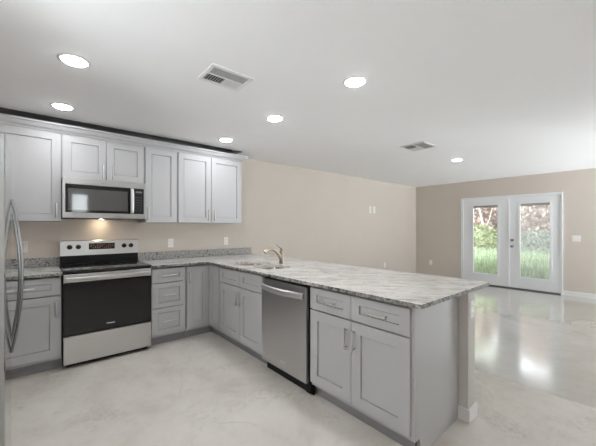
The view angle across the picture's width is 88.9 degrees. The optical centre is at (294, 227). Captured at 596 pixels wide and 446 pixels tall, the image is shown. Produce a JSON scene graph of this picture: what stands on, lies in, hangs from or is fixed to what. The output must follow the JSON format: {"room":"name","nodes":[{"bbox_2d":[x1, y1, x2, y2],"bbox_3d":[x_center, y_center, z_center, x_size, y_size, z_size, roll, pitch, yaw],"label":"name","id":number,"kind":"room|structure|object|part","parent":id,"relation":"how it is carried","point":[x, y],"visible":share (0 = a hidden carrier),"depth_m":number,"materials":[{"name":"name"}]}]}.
{"room":"kitchen","nodes":[
{"label":"kitchen","id":0,"kind":"room"},
{"bbox_2d":[2,124,415,272],"bbox_3d":[-0.088,0.041,5.467,9.021,2.568,0.120,0,0,-40],"label":"wall","id":1,"kind":"structure","parent":0,"point":[312,215],"depth_m":5.45,"materials":[{"name":"beige paint"}]},
{"bbox_2d":[22,241,26,252],"bbox_3d":[-2.782,0.200,3.107,0.072,0.116,0.009,0,0,-40],"label":"outlet","id":2,"kind":"object","parent":1,"relation":"attached to","point":[24,243],"visible":0.52,"depth_m":3.11,"materials":[{"name":"white plastic"}]},
{"bbox_2d":[0,124,60,221],"bbox_3d":[-2.640,-0.501,2.992,0.532,0.884,0.363,0,0,-40],"label":"upper cabinet","id":3,"kind":"object","parent":1,"relation":"attached to","point":[35,154],"visible":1,"depth_m":2.93,"materials":[{"name":"grey paint"}]},
{"bbox_3d":[-2.366,-0.168,3.013,0.015,0.145,0.040,0,0,-40],"label":"handle","id":4,"kind":"part","parent":3,"relation":"part of","materials":[{"name":"silver metal"}]},
{"bbox_2d":[11,257,59,268],"bbox_3d":[-2.757,0.367,3.119,0.543,0.100,0.021,0,0,-40],"label":"backsplash","id":5,"kind":"structure","parent":1,"relation":"attached to","point":[41,261],"depth_m":3.17,"materials":[{"name":"stone"}]},
{"bbox_2d":[61,134,143,183],"bbox_3d":[-2.141,-0.725,3.414,0.772,0.436,0.363,0,0,-40],"label":"upper cabinet","id":6,"kind":"object","parent":1,"relation":"attached to","point":[81,157],"visible":0.96,"depth_m":3.27,"materials":[{"name":"grey paint"}]},
{"bbox_3d":[-2.201,-0.725,3.191,0.376,0.432,0.020,0,0,-40],"label":"door","id":7,"kind":"part","parent":6,"relation":"part of","materials":[{"name":"grey paint"}]},
{"bbox_2d":[61,177,145,219],"bbox_3d":[-2.123,-0.295,3.392,0.767,0.417,0.418,0,0,-40],"label":"microwave","id":8,"kind":"object","parent":6,"relation":"attached to","point":[81,198],"visible":1,"depth_m":3.24,"materials":[{"name":"silver metal"}]},
{"bbox_3d":[-2.308,-0.295,3.035,0.024,0.289,0.024,0,0,-40],"label":"trim","id":9,"kind":"part","parent":8,"relation":"part of","materials":[{"name":"silver metal"}]},
{"bbox_3d":[-2.063,-0.295,3.241,0.614,0.287,0.025,0,0,-40],"label":"door","id":10,"kind":"part","parent":8,"relation":"part of","materials":[{"name":"black glass"}]},
{"bbox_3d":[-2.024,-0.472,3.275,0.767,0.064,0.024,0,0,-40],"label":"trim","id":11,"kind":"part","parent":8,"relation":"part of","materials":[{"name":"silver metal"}]},
{"bbox_3d":[-2.024,-0.124,3.275,0.767,0.054,0.024,0,0,-40],"label":"trim","id":12,"kind":"part","parent":8,"relation":"part of","materials":[{"name":"silver metal"}]},
{"bbox_3d":[-1.820,-0.296,3.404,0.036,0.287,0.046,0,0,-40],"label":"handle","id":13,"kind":"part","parent":8,"relation":"part of","materials":[{"name":"silver metal"}]},
{"bbox_3d":[-1.738,-0.295,3.516,0.018,0.289,0.024,0,0,-40],"label":"trim","id":14,"kind":"part","parent":8,"relation":"part of","materials":[{"name":"silver metal"}]},
{"bbox_3d":[-1.911,-0.725,3.436,0.376,0.432,0.020,0,0,-40],"label":"door","id":15,"kind":"part","parent":6,"relation":"part of","materials":[{"name":"grey paint"}]},
{"bbox_2d":[0,107,231,153],"bbox_3d":[-2.154,-1.161,3.502,3.330,0.263,0.455,0,0,-40],"label":"trim","id":16,"kind":"structure","parent":1,"relation":"attached to","point":[2,110],"depth_m":3.56,"materials":[{"name":"black wood"}]},
{"bbox_2d":[0,113,247,161],"bbox_3d":[-1.816,-0.984,3.671,2.668,0.080,0.389,0,0,-40],"label":"crown molding","id":17,"kind":"structure","parent":1,"relation":"attached to","point":[5,119],"depth_m":3.29,"materials":[{"name":"grey paint"}]},
{"bbox_2d":[138,147,176,222],"bbox_3d":[-1.700,-0.501,3.787,0.378,0.884,0.363,0,0,-40],"label":"upper cabinet","id":18,"kind":"object","parent":1,"relation":"attached to","point":[160,166],"visible":0.94,"depth_m":3.68,"materials":[{"name":"grey paint"}]},
{"bbox_2d":[168,239,172,246],"bbox_3d":[-1.656,0.209,4.058,0.072,0.116,0.009,0,0,-40],"label":"outlet","id":19,"kind":"object","parent":1,"relation":"attached to","point":[170,241],"visible":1,"depth_m":4.05,"materials":[{"name":"white plastic"}]},
{"bbox_2d":[138,247,250,260],"bbox_3d":[-1.330,0.367,4.324,1.664,0.100,0.021,0,0,-40],"label":"backsplash","id":20,"kind":"structure","parent":1,"relation":"attached to","point":[142,256],"depth_m":4.22,"materials":[{"name":"stone"}]},
{"bbox_2d":[177,152,240,222],"bbox_3d":[-1.207,-0.501,4.203,0.909,0.884,0.363,0,0,-40],"label":"upper cabinet","id":21,"kind":"object","parent":1,"relation":"attached to","point":[208,188],"visible":0.97,"depth_m":4.05,"materials":[{"name":"grey paint"}]},
{"bbox_3d":[-1.297,-0.501,3.955,0.435,0.880,0.020,0,0,-40],"label":"door","id":22,"kind":"part","parent":21,"relation":"part of","materials":[{"name":"grey paint"}]},
{"bbox_3d":[-0.952,-0.501,4.246,0.457,0.880,0.020,0,0,-40],"label":"door","id":23,"kind":"part","parent":21,"relation":"part of","materials":[{"name":"grey paint"}]},
{"bbox_2d":[223,237,227,244],"bbox_3d":[-1.038,0.206,4.580,0.072,0.116,0.009,0,0,-40],"label":"outlet","id":24,"kind":"object","parent":1,"relation":"attached to","point":[225,239],"visible":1,"depth_m":4.57,"materials":[{"name":"white plastic"}]},
{"bbox_2d":[0,0,595,186],"bbox_3d":[2.136,-1.168,2.834,9.021,0.150,7.013,0,0,-40],"label":"ceiling","id":25,"kind":"structure","parent":0,"point":[505,88],"depth_m":2.19,"materials":[{"name":"white paint"}]},
{"bbox_2d":[49,102,74,110],"bbox_3d":[-2.099,-1.088,2.748,0.188,0.009,0.188,0,0,-40],"label":"recessed light","id":26,"kind":"object","parent":25,"relation":"in","point":[61,106],"visible":1,"depth_m":2.72,"materials":[{"name":"white paint"}]},
{"bbox_2d":[56,53,91,68],"bbox_3d":[-1.445,-1.088,1.994,0.188,0.009,0.188,0,0,-40],"label":"recessed light","id":27,"kind":"object","parent":25,"relation":"in","point":[73,60],"visible":1,"depth_m":1.98,"materials":[{"name":"white paint"}]},
{"bbox_2d":[197,63,254,90],"bbox_3d":[-0.501,-1.086,2.221,0.330,0.013,0.260,0,0,-40],"label":"ceiling vent","id":28,"kind":"object","parent":25,"relation":"in","point":[215,74],"visible":1,"depth_m":2.21,"materials":[{"name":"grey metal"}]},
{"bbox_2d":[218,138,233,141],"bbox_3d":[-0.858,-1.088,3.798,0.188,0.009,0.188,0,0,-40],"label":"recessed light","id":29,"kind":"object","parent":25,"relation":"in","point":[222,139],"visible":1,"depth_m":3.79,"materials":[{"name":"white paint"}]},
{"bbox_2d":[266,115,283,121],"bbox_3d":[-0.196,-1.088,3.048,0.188,0.009,0.188,0,0,-40],"label":"recessed light","id":30,"kind":"object","parent":25,"relation":"in","point":[273,118],"visible":1,"depth_m":3.02,"materials":[{"name":"white paint"}]},
{"bbox_2d":[342,76,367,87],"bbox_3d":[0.455,-1.088,2.282,0.188,0.009,0.188,0,0,-40],"label":"recessed light","id":31,"kind":"object","parent":25,"relation":"in","point":[353,81],"visible":1,"depth_m":2.27,"materials":[{"name":"white paint"}]},
{"bbox_2d":[400,141,436,151],"bbox_3d":[1.669,-1.086,4.095,0.365,0.013,0.342,0,0,-40],"label":"ceiling vent","id":32,"kind":"object","parent":25,"relation":"in","point":[423,145],"visible":1,"depth_m":4.07,"materials":[{"name":"grey metal"}]},
{"bbox_2d":[11,286,595,445],"bbox_3d":[2.136,1.400,2.834,9.021,0.150,7.013,0,0,-40],"label":"floor","id":33,"kind":"structure","parent":0,"point":[535,352],"depth_m":2.41,"materials":[{"name":"concrete"}]},
{"bbox_2d":[0,134,23,445],"bbox_3d":[-1.920,0.447,1.526,0.836,1.756,0.910,0,0,-40],"label":"refrigerator","id":34,"kind":"object","parent":33,"relation":"on","point":[7,207],"visible":1,"depth_m":1.47,"materials":[{"name":"grey metal"}]},
{"bbox_3d":[-1.514,0.422,1.556,0.071,1.706,0.432,0,0,-40],"label":"door","id":35,"kind":"part","parent":34,"relation":"part of","materials":[{"name":"silver metal"}]},
{"bbox_3d":[-1.643,0.275,1.779,0.059,0.873,0.016,0,0,-40],"label":"handle","id":36,"kind":"part","parent":34,"relation":"part of","materials":[{"name":"silver metal"}]},
{"bbox_3d":[-1.591,0.275,1.739,0.059,0.873,0.016,0,0,-40],"label":"handle","id":37,"kind":"part","parent":34,"relation":"part of","materials":[{"name":"silver metal"}]},
{"bbox_2d":[11,276,60,378],"bbox_3d":[-2.548,0.886,2.866,0.526,0.878,0.640,0,0,-40],"label":"base cabinet","id":38,"kind":"object","parent":33,"relation":"on","point":[37,348],"visible":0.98,"depth_m":2.72,"materials":[{"name":"grey paint"}]},
{"bbox_3d":[-2.354,0.544,2.636,0.150,0.015,0.040,0,0,-40],"label":"handle","id":39,"kind":"part","parent":38,"relation":"part of","materials":[{"name":"silver metal"}]},
{"bbox_3d":[-2.374,0.544,2.659,0.515,0.162,0.020,0,0,-40],"label":"drawer","id":40,"kind":"part","parent":38,"relation":"part of","materials":[{"name":"grey paint"}]},
{"bbox_3d":[-2.374,0.915,2.659,0.515,0.560,0.020,0,0,-40],"label":"door","id":41,"kind":"part","parent":38,"relation":"part of","materials":[{"name":"grey paint"}]},
{"bbox_2d":[11,266,61,279],"bbox_3d":[-2.557,0.432,2.877,0.537,0.028,0.649,0,0,-40],"label":"countertop","id":42,"kind":"structure","parent":38,"relation":"on","point":[36,272],"depth_m":2.81,"materials":[{"name":"white stone"}]},
{"bbox_3d":[-2.185,0.753,2.779,0.015,0.145,0.040,0,0,-40],"label":"handle","id":43,"kind":"part","parent":38,"relation":"part of","materials":[{"name":"silver metal"}]},
{"bbox_2d":[59,239,151,366],"bbox_3d":[-2.035,0.737,3.275,0.769,1.177,0.706,0,0,-40],"label":"range","id":44,"kind":"object","parent":33,"relation":"on","point":[106,305],"visible":1,"depth_m":3.07,"materials":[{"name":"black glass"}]},
{"bbox_3d":[-2.238,0.229,3.517,0.765,0.162,0.074,0,0,-40],"label":"control panel","id":45,"kind":"part","parent":44,"relation":"part of","materials":[{"name":"silver metal"}]},
{"bbox_2d":[59,260,151,273],"bbox_3d":[-2.029,0.416,3.264,0.765,0.028,0.595,0,0,-40],"label":"cooktop","id":46,"kind":"object","parent":44,"relation":"in","point":[106,266],"depth_m":3.19,"materials":[{"name":"grey glass"}]},
{"bbox_3d":[-1.877,1.294,3.084,0.717,0.038,0.015,0,0,-40],"label":"toe plate","id":47,"kind":"part","parent":44,"relation":"part of","materials":[{"name":"black metal"}]},
{"bbox_3d":[-1.852,0.766,3.054,0.757,0.494,0.030,0,0,-40],"label":"oven door","id":48,"kind":"part","parent":44,"relation":"part of","materials":[{"name":"black glass"}]},
{"bbox_3d":[-1.851,0.481,3.054,0.757,0.076,0.031,0,0,-40],"label":"door trim","id":49,"kind":"part","parent":44,"relation":"part of","materials":[{"name":"silver metal"}]},
{"bbox_3d":[-1.851,1.151,3.053,0.757,0.257,0.032,0,0,-40],"label":"drawer","id":50,"kind":"part","parent":44,"relation":"part of","materials":[{"name":"silver metal"}]},
{"bbox_3d":[-1.825,0.482,3.023,0.733,0.034,0.051,0,0,-40],"label":"handle","id":51,"kind":"part","parent":44,"relation":"part of","materials":[{"name":"silver metal"}]},
{"bbox_2d":[150,266,184,345],"bbox_3d":[-1.604,0.886,3.663,0.384,0.878,0.640,0,0,-40],"label":"base cabinet","id":52,"kind":"object","parent":33,"relation":"on","point":[167,321],"visible":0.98,"depth_m":3.45,"materials":[{"name":"grey paint"}]},
{"bbox_3d":[-1.431,1.050,3.455,0.371,0.290,0.020,0,0,-40],"label":"drawer","id":53,"kind":"part","parent":52,"relation":"part of","materials":[{"name":"grey paint"}]},
{"bbox_3d":[-1.431,0.762,3.455,0.371,0.270,0.020,0,0,-40],"label":"drawer","id":54,"kind":"part","parent":52,"relation":"part of","materials":[{"name":"grey paint"}]},
{"bbox_3d":[-1.431,0.541,3.455,0.371,0.156,0.020,0,0,-40],"label":"drawer","id":55,"kind":"part","parent":52,"relation":"part of","materials":[{"name":"grey paint"}]},
{"bbox_2d":[184,264,224,338],"bbox_3d":[-1.034,0.886,3.985,0.893,0.878,0.883,0,0,-40],"label":"base cabinet","id":56,"kind":"object","parent":33,"relation":"on","point":[202,281],"visible":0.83,"depth_m":3.67,"materials":[{"name":"grey paint"}]},
{"bbox_3d":[-1.172,0.829,3.674,0.268,0.732,0.020,0,0,-40],"label":"door","id":57,"kind":"part","parent":56,"relation":"part of","materials":[{"name":"grey paint"}]},
{"bbox_3d":[-0.968,0.829,3.659,0.020,0.732,0.263,0,0,-40],"label":"door","id":58,"kind":"part","parent":56,"relation":"part of","materials":[{"name":"grey paint"}]},
{"bbox_2d":[220,267,266,363],"bbox_3d":[-0.369,0.886,3.380,0.654,0.878,0.896,0,0,-40],"label":"base cabinet","id":59,"kind":"object","parent":33,"relation":"on","point":[240,292],"visible":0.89,"depth_m":3.15,"materials":[{"name":"grey paint"}]},
{"bbox_3d":[-0.717,0.544,3.362,0.020,0.162,0.450,0,0,-40],"label":"drawer","id":60,"kind":"part","parent":59,"relation":"part of","materials":[{"name":"grey paint"}]},
{"bbox_3d":[-0.717,0.915,3.362,0.020,0.560,0.450,0,0,-40],"label":"door","id":61,"kind":"part","parent":59,"relation":"part of","materials":[{"name":"grey paint"}]},
{"bbox_3d":[-0.615,0.750,3.195,0.040,0.145,0.015,0,0,-40],"label":"handle","id":62,"kind":"part","parent":59,"relation":"part of","materials":[{"name":"silver metal"}]},
{"bbox_3d":[-0.573,0.750,3.145,0.040,0.145,0.015,0,0,-40],"label":"handle","id":63,"kind":"part","parent":59,"relation":"part of","materials":[{"name":"silver metal"}]},
{"bbox_3d":[-0.432,0.915,3.025,0.020,0.560,0.426,0,0,-40],"label":"door","id":64,"kind":"part","parent":59,"relation":"part of","materials":[{"name":"grey paint"}]},
{"bbox_3d":[-0.432,0.544,3.025,0.020,0.162,0.426,0,0,-40],"label":"drawer","id":65,"kind":"part","parent":59,"relation":"part of","materials":[{"name":"grey paint"}]},
{"bbox_2d":[261,276,314,394],"bbox_3d":[0.107,0.891,2.773,0.678,0.868,0.634,0,0,-40],"label":"dishwasher","id":66,"kind":"object","parent":33,"relation":"on","point":[286,308],"visible":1,"depth_m":2.54,"materials":[{"name":"silver metal"}]},
{"bbox_3d":[-0.136,0.543,2.587,0.066,0.052,0.580,0,0,-40],"label":"handle","id":67,"kind":"part","parent":66,"relation":"part of","materials":[{"name":"silver metal"}]},
{"bbox_2d":[310,286,457,445],"bbox_3d":[0.613,0.886,2.219,0.656,0.878,0.849,0,0,-40],"label":"base cabinet","id":68,"kind":"object","parent":33,"relation":"on","point":[391,367],"visible":0.98,"depth_m":1.94,"materials":[{"name":"grey paint"}]},
{"bbox_2d":[142,253,488,309],"bbox_3d":[-0.245,0.432,3.054,1.684,0.028,3.362,0,0,-40],"label":"countertop","id":69,"kind":"structure","parent":68,"relation":"on","point":[413,290],"depth_m":2.53,"materials":[{"name":"white stone"}]},
{"bbox_2d":[233,263,280,275],"bbox_3d":[-0.377,0.539,3.386,0.431,0.184,0.806,0,0,-40],"label":"sink","id":70,"kind":"object","parent":69,"relation":"in","point":[250,264],"visible":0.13,"depth_m":3.44,"materials":[{"name":"silver metal"}]},
{"bbox_3d":[-0.504,0.539,3.537,0.431,0.184,0.411,0,0,-40],"label":"bowl","id":71,"kind":"part","parent":70,"relation":"part of","materials":[{"name":"silver metal"}]},
{"bbox_3d":[-0.245,0.539,3.226,0.376,0.184,0.391,0,0,-40],"label":"bowl","id":72,"kind":"part","parent":70,"relation":"part of","materials":[{"name":"silver metal"}]},
{"bbox_2d":[263,244,283,263],"bbox_3d":[-0.232,0.305,3.430,0.276,0.225,0.058,0,0,-40],"label":"faucet","id":73,"kind":"object","parent":69,"relation":"on","point":[280,255],"visible":1,"depth_m":3.46,"materials":[{"name":"silver metal"}]},
{"bbox_3d":[-0.214,0.300,3.445,0.201,0.149,0.046,0,0,-40],"label":"spout","id":74,"kind":"part","parent":73,"relation":"part of","materials":[{"name":"silver metal"}]},
{"bbox_3d":[0.235,0.544,2.189,0.040,0.015,0.150,0,0,-40],"label":"handle","id":75,"kind":"part","parent":68,"relation":"part of","materials":[{"name":"silver metal"}]},
{"bbox_3d":[0.258,0.915,2.208,0.020,0.560,0.399,0,0,-40],"label":"door","id":76,"kind":"part","parent":68,"relation":"part of","materials":[{"name":"grey paint"}]},
{"bbox_3d":[0.258,0.544,2.208,0.020,0.162,0.399,0,0,-40],"label":"drawer","id":77,"kind":"part","parent":68,"relation":"part of","materials":[{"name":"grey paint"}]},
{"bbox_3d":[0.344,0.753,2.060,0.040,0.145,0.015,0,0,-40],"label":"handle","id":78,"kind":"part","parent":68,"relation":"part of","materials":[{"name":"silver metal"}]},
{"bbox_3d":[0.386,0.753,2.010,0.040,0.145,0.015,0,0,-40],"label":"handle","id":79,"kind":"part","parent":68,"relation":"part of","materials":[{"name":"silver metal"}]},
{"bbox_3d":[0.503,0.544,1.872,0.040,0.015,0.150,0,0,-40],"label":"handle","id":80,"kind":"part","parent":68,"relation":"part of","materials":[{"name":"silver metal"}]},
{"bbox_3d":[0.525,0.544,1.892,0.020,0.162,0.422,0,0,-40],"label":"drawer","id":81,"kind":"part","parent":68,"relation":"part of","materials":[{"name":"grey paint"}]},
{"bbox_3d":[0.525,0.915,1.892,0.020,0.560,0.422,0,0,-40],"label":"door","id":82,"kind":"part","parent":68,"relation":"part of","materials":[{"name":"grey paint"}]},
{"bbox_3d":[0.905,0.886,1.921,0.594,0.878,0.017,0,0,-40],"label":"panel","id":83,"kind":"part","parent":68,"relation":"part of","materials":[{"name":"grey paint"}]},
{"bbox_2d":[458,291,474,408],"bbox_3d":[0.141,0.886,3.384,0.116,0.878,3.358,0,0,-40],"label":"wall","id":84,"kind":"structure","parent":0,"point":[466,326],"depth_m":2.09,"materials":[{"name":"grey paint"}]},
{"bbox_2d":[458,402,476,423],"bbox_3d":[0.146,1.280,3.379,0.144,0.090,3.372,0,0,-40],"label":"baseboard","id":85,"kind":"structure","parent":84,"relation":"attached to","point":[467,415],"depth_m":2.08,"materials":[{"name":"white paint"}]},
{"bbox_2d":[470,300,473,318],"bbox_3d":[1.228,0.568,2.099,0.070,0.116,0.009,0,0,-40],"label":"outlet","id":86,"kind":"object","parent":84,"relation":"attached to","point":[471,302],"visible":1,"depth_m":2.09,"materials":[{"name":"white plastic"}]},
{"bbox_2d":[416,168,595,293],"bbox_3d":[5.536,0.116,5.706,0.120,2.418,6.773,0,0,-40],"label":"wall","id":87,"kind":"structure","parent":0,"point":[438,207],"depth_m":6.66,"materials":[{"name":"beige paint"}]},
{"bbox_2d":[464,198,507,286],"bbox_3d":[4.396,0.328,6.993,0.059,1.942,0.918,0,0,-40],"label":"door","id":88,"kind":"structure","parent":87,"relation":"in","point":[501,278],"depth_m":6.90,"materials":[{"name":"white paint"}]},
{"bbox_3d":[4.379,0.277,6.978,0.015,1.623,0.560,0,0,-40],"label":"glazing frame","id":89,"kind":"part","parent":88,"relation":"part of","materials":[{"name":"white paint"}]},
{"bbox_2d":[417,273,595,298],"bbox_3d":[5.489,1.280,5.657,0.014,0.090,6.759,0,0,-40],"label":"baseboard","id":90,"kind":"structure","parent":87,"relation":"attached to","point":[567,293],"depth_m":5.79,"materials":[{"name":"white paint"}]},
{"bbox_2d":[461,192,562,294],"bbox_3d":[4.683,0.315,6.686,0.118,2.020,1.870,0,0,-40],"label":"trim","id":91,"kind":"structure","parent":87,"relation":"attached to","point":[552,193],"depth_m":6.62,"materials":[{"name":"white paint"}]},
{"bbox_2d":[489,284,560,294],"bbox_3d":[4.690,1.314,6.676,0.140,0.022,1.790,0,0,-40],"label":"trim","id":92,"kind":"structure","parent":87,"relation":"attached to","point":[489,284],"depth_m":6.37,"materials":[{"name":"brown metal"}]},
{"bbox_2d":[508,195,560,292],"bbox_3d":[4.946,0.328,6.302,0.110,1.942,0.880,0,0,-40],"label":"door","id":93,"kind":"structure","parent":87,"relation":"in","point":[515,280],"depth_m":6.30,"materials":[{"name":"white paint"}]},
{"bbox_3d":[4.967,0.277,6.282,0.015,1.623,0.558,0,0,-40],"label":"glazing frame","id":94,"kind":"part","parent":93,"relation":"part of","materials":[{"name":"white paint"}]},
{"bbox_2d":[572,235,580,241],"bbox_3d":[5.378,0.215,5.793,0.010,0.118,0.118,0,0,-40],"label":"light switch","id":95,"kind":"object","parent":87,"relation":"attached to","point":[574,238],"visible":1,"depth_m":5.79,"materials":[{"name":"white plastic"}]},
{"label":"outside","id":96,"kind":"structure","parent":0,"visible":0},
{"bbox_3d":[5.867,1.510,13.177,10.029,0.130,11.440,0,0,-40],"label":"ground","id":97,"kind":"structure","parent":96,"visible":0},
{"bbox_2d":[474,224,496,253],"bbox_3d":[6.148,0.669,10.088,1.214,1.573,1.604,0,0,-40],"label":"shrub","id":98,"kind":"object","parent":97,"relation":"on","point":[487,238],"visible":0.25,"depth_m":9.70,"materials":[{"name":"green plant"}]},
{"bbox_2d":[474,205,496,229],"bbox_3d":[6.994,-0.293,11.871,1.533,3.588,2.007,0,0,-40],"label":"shrub","id":99,"kind":"object","parent":97,"relation":"on","point":[485,212],"visible":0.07,"depth_m":11.15,"materials":[{"name":"red plant"}]},
{"bbox_2d":[479,207,492,225],"bbox_3d":[6.580,-0.478,10.805,0.569,3.849,1.650,0,0,-40],"label":"tree","id":100,"kind":"object","parent":97,"relation":"on","point":[482,222],"visible":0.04,"depth_m":10.71,"materials":[{"name":"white plant"}]},
{"bbox_2d":[474,246,549,279],"bbox_3d":[5.653,0.970,8.102,1.980,0.950,3.861,0,0,-40],"label":"grass","id":101,"kind":"structure","parent":97,"relation":"on","point":[484,262],"depth_m":7.61,"materials":[{"name":"green plant"}]},
{"bbox_2d":[521,202,549,235],"bbox_3d":[8.354,-0.326,10.261,1.542,3.616,2.004,0,0,-40],"label":"shrub","id":102,"kind":"object","parent":97,"relation":"on","point":[537,217],"visible":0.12,"depth_m":9.89,"materials":[{"name":"red plant"}]},
{"bbox_2d":[521,230,549,258],"bbox_3d":[7.123,0.758,8.917,1.165,1.424,1.581,0,0,-40],"label":"shrub","id":103,"kind":"object","parent":97,"relation":"on","point":[539,239],"visible":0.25,"depth_m":8.70,"materials":[{"name":"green plant"}]}
]}

